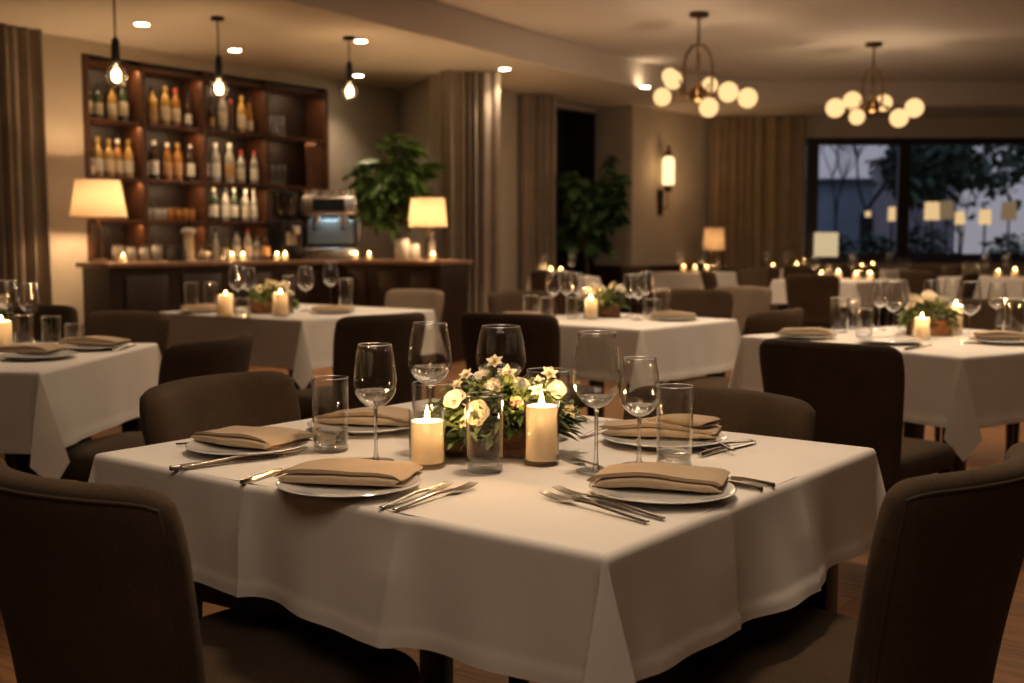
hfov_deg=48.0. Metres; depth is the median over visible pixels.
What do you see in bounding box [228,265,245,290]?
bowl
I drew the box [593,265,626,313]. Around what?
trim
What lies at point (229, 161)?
liquor bottle
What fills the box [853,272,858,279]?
candle
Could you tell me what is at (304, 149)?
shelving
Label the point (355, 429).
plate
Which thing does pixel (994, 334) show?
napkin
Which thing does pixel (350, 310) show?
plate
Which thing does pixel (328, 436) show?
tumbler
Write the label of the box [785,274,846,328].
dining chair
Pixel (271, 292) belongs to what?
candle holder
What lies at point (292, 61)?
recessed light
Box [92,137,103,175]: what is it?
liquor bottle
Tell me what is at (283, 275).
tumbler
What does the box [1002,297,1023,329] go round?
tumbler
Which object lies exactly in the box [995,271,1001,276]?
candle
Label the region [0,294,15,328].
flower arrangement
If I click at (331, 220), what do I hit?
espresso machine
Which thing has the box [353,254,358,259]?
candle
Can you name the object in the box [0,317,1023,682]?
floor
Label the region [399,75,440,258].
wall
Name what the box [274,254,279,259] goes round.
candle
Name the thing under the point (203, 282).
tumbler
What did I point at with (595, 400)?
bowl
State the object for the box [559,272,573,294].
bowl
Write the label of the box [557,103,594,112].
lintel
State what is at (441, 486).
fork
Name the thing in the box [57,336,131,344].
napkin
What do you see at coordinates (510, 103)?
wall
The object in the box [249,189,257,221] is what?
liquor bottle
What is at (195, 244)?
tumbler
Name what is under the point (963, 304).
candle holder
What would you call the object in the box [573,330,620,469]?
wine glass
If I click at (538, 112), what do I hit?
curtain
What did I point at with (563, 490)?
fork
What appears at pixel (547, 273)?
bowl
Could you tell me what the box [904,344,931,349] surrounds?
table knife
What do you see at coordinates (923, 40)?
ceiling
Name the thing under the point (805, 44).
recessed light
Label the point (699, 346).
tablecloth
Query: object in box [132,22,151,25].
recessed light
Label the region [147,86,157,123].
liquor bottle
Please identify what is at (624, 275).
bowl
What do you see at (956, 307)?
candle
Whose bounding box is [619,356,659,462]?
wine glass
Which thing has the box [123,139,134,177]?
liquor bottle
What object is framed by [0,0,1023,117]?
ceiling
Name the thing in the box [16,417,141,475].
dining table
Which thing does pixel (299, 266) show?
wine glass
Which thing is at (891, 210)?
lamp
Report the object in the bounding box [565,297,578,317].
tumbler
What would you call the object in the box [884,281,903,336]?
wine glass
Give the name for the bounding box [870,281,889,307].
bowl
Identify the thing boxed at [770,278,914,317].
tablecloth
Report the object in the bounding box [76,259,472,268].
countertop
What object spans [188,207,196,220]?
lidded jar
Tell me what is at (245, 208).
liquor bottle
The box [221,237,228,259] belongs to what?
tumbler
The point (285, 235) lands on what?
coffee grinder
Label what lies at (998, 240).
shrub
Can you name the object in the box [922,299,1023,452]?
dining chair
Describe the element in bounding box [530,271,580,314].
dining chair
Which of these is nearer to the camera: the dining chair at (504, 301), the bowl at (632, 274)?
the bowl at (632, 274)
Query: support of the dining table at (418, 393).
on the floor
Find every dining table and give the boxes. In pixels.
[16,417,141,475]
[221,476,837,682]
[289,355,421,419]
[589,372,722,417]
[778,304,898,328]
[845,306,885,326]
[903,421,965,471]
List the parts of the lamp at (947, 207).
post, lamp shade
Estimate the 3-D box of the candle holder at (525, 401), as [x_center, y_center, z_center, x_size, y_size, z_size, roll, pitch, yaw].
[0.056,0.171,2.178,0.067,0.122,0.067,0,5,0]
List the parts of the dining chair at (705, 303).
backrest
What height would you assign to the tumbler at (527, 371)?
0.148 m
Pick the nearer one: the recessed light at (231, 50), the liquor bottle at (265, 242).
the recessed light at (231, 50)
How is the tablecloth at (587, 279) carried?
on the dining table
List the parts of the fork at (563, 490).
handle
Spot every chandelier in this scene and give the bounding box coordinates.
[653,11,757,117]
[825,42,923,126]
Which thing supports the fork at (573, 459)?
on the tablecloth at (499, 575)
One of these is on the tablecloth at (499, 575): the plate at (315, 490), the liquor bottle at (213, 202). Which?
the plate at (315, 490)
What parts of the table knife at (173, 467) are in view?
handle, blade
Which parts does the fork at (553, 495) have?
handle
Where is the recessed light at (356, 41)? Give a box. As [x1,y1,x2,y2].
[353,39,369,42]
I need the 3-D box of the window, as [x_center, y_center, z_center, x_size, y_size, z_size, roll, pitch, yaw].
[6.899,-2.130,17.108,5.090,1.769,0.090,0,5,0]
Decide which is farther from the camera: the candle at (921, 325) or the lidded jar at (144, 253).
the lidded jar at (144, 253)
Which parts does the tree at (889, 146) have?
crown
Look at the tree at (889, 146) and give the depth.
36.75 m
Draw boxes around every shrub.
[838,232,862,253]
[853,232,894,253]
[892,225,957,253]
[979,233,1023,253]
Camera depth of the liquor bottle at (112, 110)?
10.68 m
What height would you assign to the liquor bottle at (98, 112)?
0.331 m
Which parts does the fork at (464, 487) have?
handle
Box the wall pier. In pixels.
[594,106,637,265]
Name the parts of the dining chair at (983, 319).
leg, leg, backrest, leg, leg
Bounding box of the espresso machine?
[301,190,359,258]
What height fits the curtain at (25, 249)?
2.920 m
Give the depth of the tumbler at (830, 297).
5.22 m
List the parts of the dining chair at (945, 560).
seat, backrest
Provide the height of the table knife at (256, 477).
0.010 m
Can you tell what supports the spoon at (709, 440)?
on the tablecloth at (499, 575)
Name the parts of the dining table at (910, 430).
leg, leg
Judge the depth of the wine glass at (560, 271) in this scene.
6.39 m
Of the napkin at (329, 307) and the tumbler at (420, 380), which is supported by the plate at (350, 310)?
the napkin at (329, 307)
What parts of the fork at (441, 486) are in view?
handle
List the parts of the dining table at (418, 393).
leg, leg, leg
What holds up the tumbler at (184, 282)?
on the tablecloth at (301, 342)
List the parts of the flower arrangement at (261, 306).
flower, flower, flower, flower, flower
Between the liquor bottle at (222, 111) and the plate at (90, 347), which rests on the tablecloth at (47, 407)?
the plate at (90, 347)
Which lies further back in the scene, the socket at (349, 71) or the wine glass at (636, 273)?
the socket at (349, 71)
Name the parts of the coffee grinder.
lid, name plate, spout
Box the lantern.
[813,232,838,257]
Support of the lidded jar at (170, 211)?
on the shelving
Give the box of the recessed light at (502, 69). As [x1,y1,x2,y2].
[497,68,511,70]
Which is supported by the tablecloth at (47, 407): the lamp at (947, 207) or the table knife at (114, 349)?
the table knife at (114, 349)
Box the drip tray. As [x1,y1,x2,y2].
[303,248,358,258]
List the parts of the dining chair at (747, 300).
backrest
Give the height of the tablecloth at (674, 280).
0.340 m
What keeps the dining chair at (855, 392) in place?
on the floor
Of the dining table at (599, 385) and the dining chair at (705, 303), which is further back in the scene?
the dining chair at (705, 303)
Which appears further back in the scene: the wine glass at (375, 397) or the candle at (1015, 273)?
the candle at (1015, 273)
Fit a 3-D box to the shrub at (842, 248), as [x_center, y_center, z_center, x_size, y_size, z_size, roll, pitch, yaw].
[6.439,-1.476,22.942,2.013,1.427,1.261,0,5,2]
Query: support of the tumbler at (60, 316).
on the tablecloth at (47, 407)
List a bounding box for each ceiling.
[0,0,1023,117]
[426,0,1023,81]
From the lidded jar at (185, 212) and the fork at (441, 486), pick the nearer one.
the fork at (441, 486)
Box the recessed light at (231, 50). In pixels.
[226,49,243,51]
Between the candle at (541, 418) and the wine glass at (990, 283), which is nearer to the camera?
the candle at (541, 418)
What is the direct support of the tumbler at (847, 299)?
on the tablecloth at (962, 389)
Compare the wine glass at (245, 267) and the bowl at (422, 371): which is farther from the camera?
the wine glass at (245, 267)
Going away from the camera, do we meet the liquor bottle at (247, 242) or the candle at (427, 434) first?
the candle at (427, 434)
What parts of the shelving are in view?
post, post, post, shelf, shelf, shelf, shelf, post, panel, post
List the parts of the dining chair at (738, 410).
leg, backrest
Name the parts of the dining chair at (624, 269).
seat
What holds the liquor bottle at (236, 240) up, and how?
on the bar counter at (153, 286)
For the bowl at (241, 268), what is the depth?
6.81 m
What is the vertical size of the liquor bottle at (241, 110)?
0.384 m
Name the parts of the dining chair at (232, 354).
seat, backrest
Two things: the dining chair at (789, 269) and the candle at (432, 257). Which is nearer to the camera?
the candle at (432, 257)
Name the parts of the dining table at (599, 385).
leg, leg, leg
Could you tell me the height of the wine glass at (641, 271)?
0.241 m
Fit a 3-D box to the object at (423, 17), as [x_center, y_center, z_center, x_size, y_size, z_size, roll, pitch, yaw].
[-0.411,-2.756,9.206,22.292,0.300,4.152,-5,7,-43]
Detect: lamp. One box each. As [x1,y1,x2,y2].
[69,179,127,261]
[408,198,447,259]
[703,227,724,267]
[865,211,870,242]
[888,207,895,253]
[924,202,939,253]
[940,201,953,253]
[954,211,964,253]
[978,209,990,253]
[1001,202,1016,253]
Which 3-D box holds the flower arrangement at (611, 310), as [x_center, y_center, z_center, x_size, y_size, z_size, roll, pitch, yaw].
[0.498,-0.230,6.226,0.299,0.193,0.214,0,5,4]
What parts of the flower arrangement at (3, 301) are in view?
flower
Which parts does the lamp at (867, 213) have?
post, lamp shade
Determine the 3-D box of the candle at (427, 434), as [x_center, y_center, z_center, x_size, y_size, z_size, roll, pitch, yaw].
[-0.159,0.172,2.154,0.061,0.108,0.061,0,5,0]
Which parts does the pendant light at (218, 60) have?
cord, bulb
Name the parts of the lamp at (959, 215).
post, lamp shade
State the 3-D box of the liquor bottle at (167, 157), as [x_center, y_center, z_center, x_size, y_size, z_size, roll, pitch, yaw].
[-3.372,-1.762,11.252,0.093,0.361,0.093,2,5,18]
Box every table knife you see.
[111,344,135,350]
[169,456,285,470]
[240,468,288,484]
[577,419,607,422]
[698,441,755,456]
[727,480,762,491]
[729,476,774,487]
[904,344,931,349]
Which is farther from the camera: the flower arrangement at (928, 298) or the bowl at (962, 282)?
the flower arrangement at (928, 298)
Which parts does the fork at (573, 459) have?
handle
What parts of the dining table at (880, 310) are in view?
leg, leg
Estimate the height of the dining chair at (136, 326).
0.846 m
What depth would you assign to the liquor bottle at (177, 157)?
11.34 m
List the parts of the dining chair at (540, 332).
backrest, seat, leg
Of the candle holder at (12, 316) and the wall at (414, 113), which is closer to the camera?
the candle holder at (12, 316)
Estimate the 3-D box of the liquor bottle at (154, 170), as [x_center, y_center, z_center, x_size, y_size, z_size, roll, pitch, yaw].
[-3.470,-1.760,11.150,0.097,0.374,0.097,-5,7,-44]
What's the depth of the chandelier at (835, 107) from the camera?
12.26 m
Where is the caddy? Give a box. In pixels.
[167,246,186,261]
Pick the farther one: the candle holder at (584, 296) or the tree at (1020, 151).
the tree at (1020, 151)
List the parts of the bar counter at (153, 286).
panel, panel, panel, panel, panel, panel, panel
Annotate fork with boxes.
[180,446,307,467]
[379,481,452,508]
[392,481,477,510]
[539,490,649,522]
[552,485,665,518]
[561,454,604,468]
[699,439,752,448]
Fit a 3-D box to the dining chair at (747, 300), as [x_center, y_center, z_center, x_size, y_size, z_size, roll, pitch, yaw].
[1.444,0.048,7.915,0.625,0.846,0.503,-4,7,-41]
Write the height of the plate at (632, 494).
0.016 m
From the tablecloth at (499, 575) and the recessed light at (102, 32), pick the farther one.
the recessed light at (102, 32)
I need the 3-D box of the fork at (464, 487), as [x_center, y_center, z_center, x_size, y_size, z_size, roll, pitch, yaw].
[-0.125,0.252,1.889,0.022,0.008,0.214,3,6,34]
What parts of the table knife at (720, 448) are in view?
handle, blade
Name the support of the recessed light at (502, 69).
in the ceiling at (270, 33)
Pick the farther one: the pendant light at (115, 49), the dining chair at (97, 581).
the pendant light at (115, 49)
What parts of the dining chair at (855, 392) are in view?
seat, leg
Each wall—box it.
[42,33,399,336]
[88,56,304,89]
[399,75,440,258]
[429,75,520,291]
[624,106,709,265]
[708,118,1023,316]
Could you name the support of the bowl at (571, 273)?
on the wine glass at (571, 273)
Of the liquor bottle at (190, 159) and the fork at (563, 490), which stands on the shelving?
the liquor bottle at (190, 159)
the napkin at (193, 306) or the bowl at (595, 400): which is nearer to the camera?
the bowl at (595, 400)
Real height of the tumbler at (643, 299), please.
0.102 m
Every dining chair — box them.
[0,458,420,682]
[2,305,77,341]
[4,310,169,481]
[60,334,252,480]
[139,371,450,682]
[296,312,425,416]
[384,289,443,398]
[460,312,598,415]
[488,291,555,314]
[509,385,815,682]
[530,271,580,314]
[621,266,656,314]
[636,442,1023,682]
[657,289,732,383]
[664,308,803,387]
[669,286,771,381]
[700,270,717,288]
[736,268,787,310]
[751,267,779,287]
[759,338,954,492]
[783,265,823,327]
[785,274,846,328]
[839,265,885,326]
[899,270,936,311]
[907,266,942,279]
[907,272,979,317]
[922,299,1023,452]
[942,264,964,276]
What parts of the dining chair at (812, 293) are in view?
seat, leg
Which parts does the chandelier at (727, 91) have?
globe, globe, globe, arm, arm, rod, globe, globe, globe, globe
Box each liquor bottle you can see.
[89,91,91,116]
[91,158,94,175]
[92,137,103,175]
[93,83,103,117]
[104,139,114,176]
[107,84,117,119]
[113,139,123,176]
[118,81,128,120]
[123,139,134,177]
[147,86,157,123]
[149,140,159,178]
[160,86,170,124]
[162,143,172,179]
[170,88,180,125]
[173,143,182,179]
[184,91,191,126]
[186,144,195,180]
[208,97,214,128]
[209,187,218,220]
[210,143,220,181]
[212,229,219,259]
[217,91,227,129]
[221,188,229,220]
[223,235,227,259]
[224,143,234,182]
[228,100,234,130]
[230,188,238,220]
[233,229,241,259]
[236,150,245,182]
[237,95,246,131]
[241,189,249,221]
[243,229,252,259]
[246,99,253,132]
[249,150,258,183]
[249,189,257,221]
[252,236,261,259]
[262,230,269,259]
[428,232,435,259]
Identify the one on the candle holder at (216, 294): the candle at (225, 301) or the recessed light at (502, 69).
the candle at (225, 301)
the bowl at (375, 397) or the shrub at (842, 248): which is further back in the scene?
the shrub at (842, 248)
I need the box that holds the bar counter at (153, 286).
[76,259,472,363]
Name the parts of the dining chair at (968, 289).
backrest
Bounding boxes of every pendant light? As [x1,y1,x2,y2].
[105,0,126,86]
[210,16,228,98]
[341,36,357,100]
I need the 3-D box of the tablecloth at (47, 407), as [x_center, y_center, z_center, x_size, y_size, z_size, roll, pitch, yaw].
[-2.041,0.233,4.239,1.304,0.368,1.213,0,5,3]
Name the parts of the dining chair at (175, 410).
leg, backrest, seat, leg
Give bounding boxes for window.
[804,138,1023,257]
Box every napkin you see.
[0,343,69,352]
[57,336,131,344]
[180,304,216,308]
[190,426,313,449]
[275,458,422,486]
[311,305,354,309]
[314,406,428,426]
[503,311,542,313]
[586,462,730,492]
[599,418,721,438]
[647,414,719,426]
[649,311,695,316]
[778,327,832,334]
[973,330,1023,338]
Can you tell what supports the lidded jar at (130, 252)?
on the bar counter at (153, 286)
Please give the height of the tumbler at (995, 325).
0.142 m
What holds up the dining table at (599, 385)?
on the floor
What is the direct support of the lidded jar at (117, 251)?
on the bar counter at (153, 286)
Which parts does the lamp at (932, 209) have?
post, lamp shade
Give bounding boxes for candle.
[0,320,12,345]
[120,256,126,262]
[218,294,233,314]
[229,255,234,260]
[240,255,245,260]
[273,292,288,314]
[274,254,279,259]
[282,254,287,259]
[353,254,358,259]
[366,254,371,259]
[411,418,443,464]
[430,255,435,259]
[526,403,556,461]
[585,298,597,317]
[681,266,686,272]
[692,266,697,271]
[835,272,841,280]
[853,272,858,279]
[867,272,873,279]
[914,317,929,337]
[949,304,962,331]
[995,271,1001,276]
[1011,269,1018,277]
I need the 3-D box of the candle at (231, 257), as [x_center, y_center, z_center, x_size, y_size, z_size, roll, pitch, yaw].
[-2.577,-0.784,10.591,0.056,0.081,0.055,0,5,0]
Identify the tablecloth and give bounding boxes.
[0,342,161,478]
[88,398,885,682]
[159,304,448,388]
[525,275,601,299]
[554,313,740,392]
[651,271,737,291]
[728,325,1023,461]
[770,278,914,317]
[779,269,826,279]
[837,269,899,279]
[937,275,1023,300]
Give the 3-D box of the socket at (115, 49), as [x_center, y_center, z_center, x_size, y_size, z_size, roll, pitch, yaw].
[-2.809,-2.063,8.148,0.068,0.170,0.068,0,5,0]
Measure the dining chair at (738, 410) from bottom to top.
0.816 m
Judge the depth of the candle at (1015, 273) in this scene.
12.46 m
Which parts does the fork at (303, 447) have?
handle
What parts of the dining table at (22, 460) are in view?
leg, leg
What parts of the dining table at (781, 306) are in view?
leg, leg, leg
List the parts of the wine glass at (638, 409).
stem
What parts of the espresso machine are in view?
cup rail, splash panel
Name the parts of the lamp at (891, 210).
post, lamp shade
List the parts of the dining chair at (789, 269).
backrest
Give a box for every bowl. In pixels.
[0,281,18,312]
[18,284,40,313]
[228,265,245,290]
[240,268,256,290]
[297,267,313,290]
[323,262,338,285]
[353,345,396,407]
[408,323,451,384]
[476,327,525,378]
[545,273,560,295]
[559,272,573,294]
[570,273,584,294]
[573,333,620,407]
[619,359,659,416]
[623,275,637,297]
[630,274,645,298]
[639,272,653,294]
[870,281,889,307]
[884,282,903,311]
[959,282,981,314]
[987,283,1006,308]
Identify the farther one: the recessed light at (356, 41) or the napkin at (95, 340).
the recessed light at (356, 41)
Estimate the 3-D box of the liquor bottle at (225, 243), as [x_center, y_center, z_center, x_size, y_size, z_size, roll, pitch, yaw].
[-2.725,-0.897,10.957,0.062,0.240,0.062,3,6,27]
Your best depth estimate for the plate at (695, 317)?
5.95 m
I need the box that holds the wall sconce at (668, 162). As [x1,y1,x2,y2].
[657,145,674,214]
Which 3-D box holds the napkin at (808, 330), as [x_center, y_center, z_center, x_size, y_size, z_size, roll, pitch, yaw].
[1.272,-0.045,4.974,0.254,0.029,0.138,1,5,6]
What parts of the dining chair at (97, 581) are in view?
backrest, seat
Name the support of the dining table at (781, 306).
on the floor
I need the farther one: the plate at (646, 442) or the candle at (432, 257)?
the candle at (432, 257)
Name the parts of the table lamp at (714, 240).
lamp shade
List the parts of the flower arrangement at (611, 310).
flower, flower, flower, flower, flower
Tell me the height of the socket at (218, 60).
0.170 m
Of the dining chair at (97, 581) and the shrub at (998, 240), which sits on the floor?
the dining chair at (97, 581)
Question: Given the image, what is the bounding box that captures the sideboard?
[698,267,750,271]
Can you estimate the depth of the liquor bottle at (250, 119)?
12.07 m
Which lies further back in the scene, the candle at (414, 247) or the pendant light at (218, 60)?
the candle at (414, 247)
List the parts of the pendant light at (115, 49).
cord, bulb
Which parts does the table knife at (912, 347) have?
handle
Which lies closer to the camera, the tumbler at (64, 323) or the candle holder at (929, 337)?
the tumbler at (64, 323)
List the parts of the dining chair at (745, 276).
backrest, seat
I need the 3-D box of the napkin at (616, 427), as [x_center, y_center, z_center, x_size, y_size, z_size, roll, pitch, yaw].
[0.314,0.182,2.434,0.261,0.030,0.117,1,5,6]
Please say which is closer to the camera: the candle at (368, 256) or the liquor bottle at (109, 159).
the liquor bottle at (109, 159)
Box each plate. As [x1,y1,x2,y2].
[0,350,78,359]
[61,343,127,350]
[180,309,216,312]
[185,440,308,456]
[276,474,420,497]
[307,419,408,434]
[309,309,354,313]
[589,479,736,504]
[602,432,726,448]
[649,316,698,320]
[775,333,836,339]
[857,336,923,344]
[969,337,1023,344]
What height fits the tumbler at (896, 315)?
0.087 m
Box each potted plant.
[341,129,446,257]
[556,155,632,275]
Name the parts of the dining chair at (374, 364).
seat, backrest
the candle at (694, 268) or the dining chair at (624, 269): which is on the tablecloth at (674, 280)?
the candle at (694, 268)
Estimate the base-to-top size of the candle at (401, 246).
0.260 m
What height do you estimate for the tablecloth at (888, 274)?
0.340 m
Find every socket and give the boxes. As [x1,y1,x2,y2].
[111,38,120,62]
[215,55,222,77]
[346,62,352,81]
[664,186,671,191]
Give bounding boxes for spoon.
[580,428,603,437]
[699,439,734,450]
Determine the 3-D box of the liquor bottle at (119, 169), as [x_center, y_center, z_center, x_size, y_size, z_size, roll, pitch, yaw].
[-3.709,-1.723,10.817,0.099,0.359,0.099,3,6,28]
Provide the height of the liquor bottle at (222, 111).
0.401 m
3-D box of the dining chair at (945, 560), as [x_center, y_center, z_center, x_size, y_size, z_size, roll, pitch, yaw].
[0.557,0.583,1.966,0.629,0.846,0.504,5,7,44]
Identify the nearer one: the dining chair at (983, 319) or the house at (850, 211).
the dining chair at (983, 319)
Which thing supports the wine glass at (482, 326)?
on the tablecloth at (499, 575)
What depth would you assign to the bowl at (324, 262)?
7.10 m
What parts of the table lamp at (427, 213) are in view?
lamp shade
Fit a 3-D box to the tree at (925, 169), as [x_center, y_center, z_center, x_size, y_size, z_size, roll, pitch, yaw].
[9.587,-3.092,25.825,2.860,3.995,4.424,-1,5,-10]
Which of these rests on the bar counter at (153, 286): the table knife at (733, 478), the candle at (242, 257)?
the candle at (242, 257)
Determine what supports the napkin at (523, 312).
on the plate
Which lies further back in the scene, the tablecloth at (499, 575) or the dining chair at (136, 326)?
the dining chair at (136, 326)
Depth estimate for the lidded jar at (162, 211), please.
11.20 m
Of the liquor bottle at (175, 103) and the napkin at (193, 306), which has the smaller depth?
the napkin at (193, 306)
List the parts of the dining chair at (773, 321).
seat, backrest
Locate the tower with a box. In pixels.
[181,220,195,260]
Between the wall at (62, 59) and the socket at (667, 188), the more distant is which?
the socket at (667, 188)
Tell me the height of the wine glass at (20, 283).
0.241 m
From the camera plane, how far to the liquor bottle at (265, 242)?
11.02 m
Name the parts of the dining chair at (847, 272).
backrest, leg, leg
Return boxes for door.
[556,109,594,275]
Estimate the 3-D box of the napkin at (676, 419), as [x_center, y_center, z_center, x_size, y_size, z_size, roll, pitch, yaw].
[0.361,0.166,2.432,0.148,0.019,0.080,2,5,18]
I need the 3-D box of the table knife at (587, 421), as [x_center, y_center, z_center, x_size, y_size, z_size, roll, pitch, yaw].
[0.175,0.184,2.669,0.109,0.010,0.008,-2,6,-23]
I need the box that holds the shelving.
[81,54,328,261]
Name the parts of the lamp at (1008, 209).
post, lamp shade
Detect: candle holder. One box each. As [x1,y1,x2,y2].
[12,316,14,343]
[216,294,234,315]
[271,292,289,316]
[409,406,445,463]
[524,397,558,461]
[583,296,598,319]
[913,315,930,339]
[947,304,964,333]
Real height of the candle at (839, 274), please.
0.111 m
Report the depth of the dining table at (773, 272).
13.38 m
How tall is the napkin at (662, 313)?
0.030 m
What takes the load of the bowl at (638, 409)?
on the wine glass at (638, 409)
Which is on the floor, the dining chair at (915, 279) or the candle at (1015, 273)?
the dining chair at (915, 279)
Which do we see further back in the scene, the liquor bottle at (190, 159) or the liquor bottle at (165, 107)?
the liquor bottle at (190, 159)
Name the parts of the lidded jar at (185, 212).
glass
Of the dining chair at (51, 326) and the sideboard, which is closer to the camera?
the dining chair at (51, 326)
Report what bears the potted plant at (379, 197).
on the floor
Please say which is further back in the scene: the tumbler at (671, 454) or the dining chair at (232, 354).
the dining chair at (232, 354)
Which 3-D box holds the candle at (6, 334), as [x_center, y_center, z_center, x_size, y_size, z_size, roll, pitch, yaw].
[-2.004,-0.045,4.512,0.080,0.117,0.079,0,5,0]
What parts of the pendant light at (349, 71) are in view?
cord, bulb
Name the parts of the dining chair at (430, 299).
backrest, seat, leg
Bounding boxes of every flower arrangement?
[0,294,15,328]
[241,279,300,313]
[417,354,589,457]
[577,281,630,317]
[894,289,963,335]
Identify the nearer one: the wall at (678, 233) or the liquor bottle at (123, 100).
the liquor bottle at (123, 100)
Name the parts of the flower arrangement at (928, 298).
flower, flower, flower, flower, flower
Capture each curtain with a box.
[0,24,52,304]
[440,70,499,311]
[521,94,556,290]
[711,116,805,268]
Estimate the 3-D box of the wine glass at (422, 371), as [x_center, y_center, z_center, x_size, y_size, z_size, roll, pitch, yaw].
[-0.176,0.082,2.476,0.093,0.246,0.093,2,6,22]
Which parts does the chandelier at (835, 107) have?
globe, globe, globe, rod, arm, globe, globe, globe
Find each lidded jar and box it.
[112,243,123,261]
[125,243,136,261]
[139,243,149,261]
[149,206,151,219]
[151,206,158,219]
[151,243,162,260]
[158,206,166,219]
[165,205,173,219]
[174,205,181,220]
[180,205,188,220]
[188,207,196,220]
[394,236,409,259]
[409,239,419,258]
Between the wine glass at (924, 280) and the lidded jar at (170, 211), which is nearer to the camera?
the wine glass at (924, 280)
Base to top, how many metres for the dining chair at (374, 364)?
0.846 m
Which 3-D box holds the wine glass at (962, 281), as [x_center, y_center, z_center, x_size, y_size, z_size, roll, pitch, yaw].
[1.864,-0.119,4.679,0.085,0.251,0.085,0,5,0]
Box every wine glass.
[0,280,18,339]
[18,283,40,340]
[228,265,245,311]
[240,267,256,309]
[297,266,313,310]
[323,261,338,303]
[353,342,396,459]
[408,321,451,417]
[476,324,525,415]
[545,272,560,315]
[559,271,573,314]
[570,273,584,313]
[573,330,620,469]
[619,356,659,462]
[623,274,637,316]
[630,273,645,319]
[639,271,653,314]
[870,280,889,330]
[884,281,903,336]
[922,280,939,295]
[943,279,961,303]
[959,281,981,343]
[987,283,1006,330]
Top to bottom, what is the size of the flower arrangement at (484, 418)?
0.196 m
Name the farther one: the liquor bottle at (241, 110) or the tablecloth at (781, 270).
the tablecloth at (781, 270)
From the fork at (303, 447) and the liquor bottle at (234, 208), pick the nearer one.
the fork at (303, 447)
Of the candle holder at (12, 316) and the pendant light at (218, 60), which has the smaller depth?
the candle holder at (12, 316)
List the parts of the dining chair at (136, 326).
leg, leg, backrest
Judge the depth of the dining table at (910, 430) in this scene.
5.60 m
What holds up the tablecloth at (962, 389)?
on the dining table at (910, 430)
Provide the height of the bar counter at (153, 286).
0.970 m
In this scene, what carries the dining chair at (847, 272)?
on the floor
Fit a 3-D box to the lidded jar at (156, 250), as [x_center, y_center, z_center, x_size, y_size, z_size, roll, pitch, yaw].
[-3.185,-0.811,10.318,0.105,0.183,0.103,0,5,0]
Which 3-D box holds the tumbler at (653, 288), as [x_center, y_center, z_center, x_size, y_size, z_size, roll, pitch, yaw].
[0.824,-0.215,6.307,0.102,0.152,0.100,0,5,0]
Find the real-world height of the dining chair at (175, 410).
0.846 m
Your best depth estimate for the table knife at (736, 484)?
1.96 m
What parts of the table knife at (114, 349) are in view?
handle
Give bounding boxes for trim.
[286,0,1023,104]
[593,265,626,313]
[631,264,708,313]
[804,258,1023,260]
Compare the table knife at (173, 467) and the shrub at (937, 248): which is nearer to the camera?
the table knife at (173, 467)
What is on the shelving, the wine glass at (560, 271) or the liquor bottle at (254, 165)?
the liquor bottle at (254, 165)
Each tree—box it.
[819,145,866,231]
[853,145,931,251]
[867,145,1023,253]
[869,145,985,253]
[1001,145,1023,187]
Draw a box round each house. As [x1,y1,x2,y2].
[804,178,873,253]
[864,157,955,253]
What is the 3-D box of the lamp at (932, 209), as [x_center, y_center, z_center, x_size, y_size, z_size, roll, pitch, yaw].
[7.260,-1.490,19.947,0.280,1.851,0.266,0,5,0]
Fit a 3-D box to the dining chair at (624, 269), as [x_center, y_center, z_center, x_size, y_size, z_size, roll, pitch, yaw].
[1.652,-0.492,13.908,0.625,0.846,0.503,-4,6,-35]
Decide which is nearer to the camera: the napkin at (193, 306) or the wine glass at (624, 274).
the wine glass at (624, 274)
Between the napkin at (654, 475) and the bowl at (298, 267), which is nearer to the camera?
the napkin at (654, 475)
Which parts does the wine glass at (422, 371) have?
stem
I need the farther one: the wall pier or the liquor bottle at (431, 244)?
the wall pier
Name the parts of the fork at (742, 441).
handle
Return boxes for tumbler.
[13,314,34,343]
[40,315,61,344]
[64,323,84,340]
[184,282,198,306]
[195,244,202,260]
[203,282,216,303]
[204,244,211,260]
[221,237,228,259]
[234,298,250,316]
[282,275,294,308]
[311,375,348,446]
[339,278,352,305]
[412,380,452,419]
[466,391,503,466]
[522,295,539,311]
[526,367,569,432]
[539,297,552,310]
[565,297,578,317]
[643,299,661,318]
[653,288,671,311]
[656,383,693,462]
[830,297,849,332]
[847,299,862,328]
[855,308,873,336]
[896,315,907,334]
[994,298,1012,328]
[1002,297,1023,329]
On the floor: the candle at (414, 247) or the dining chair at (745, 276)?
the dining chair at (745, 276)
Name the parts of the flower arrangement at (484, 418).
flower, flower, flower, flower, flower, flower, flower, flower, flower, flower, flower, flower, flower, flower, flower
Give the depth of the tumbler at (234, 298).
6.22 m
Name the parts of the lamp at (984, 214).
post, lamp shade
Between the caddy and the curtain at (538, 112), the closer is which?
the caddy
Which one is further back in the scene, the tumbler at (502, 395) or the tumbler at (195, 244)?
the tumbler at (195, 244)
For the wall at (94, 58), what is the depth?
11.68 m
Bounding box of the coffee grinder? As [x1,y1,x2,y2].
[267,189,302,259]
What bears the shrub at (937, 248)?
on the ground
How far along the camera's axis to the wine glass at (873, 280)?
5.33 m
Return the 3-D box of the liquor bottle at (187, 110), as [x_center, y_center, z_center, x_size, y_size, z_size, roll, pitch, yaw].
[-3.217,-2.302,11.420,0.079,0.354,0.079,-5,7,-44]
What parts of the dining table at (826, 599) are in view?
leg, leg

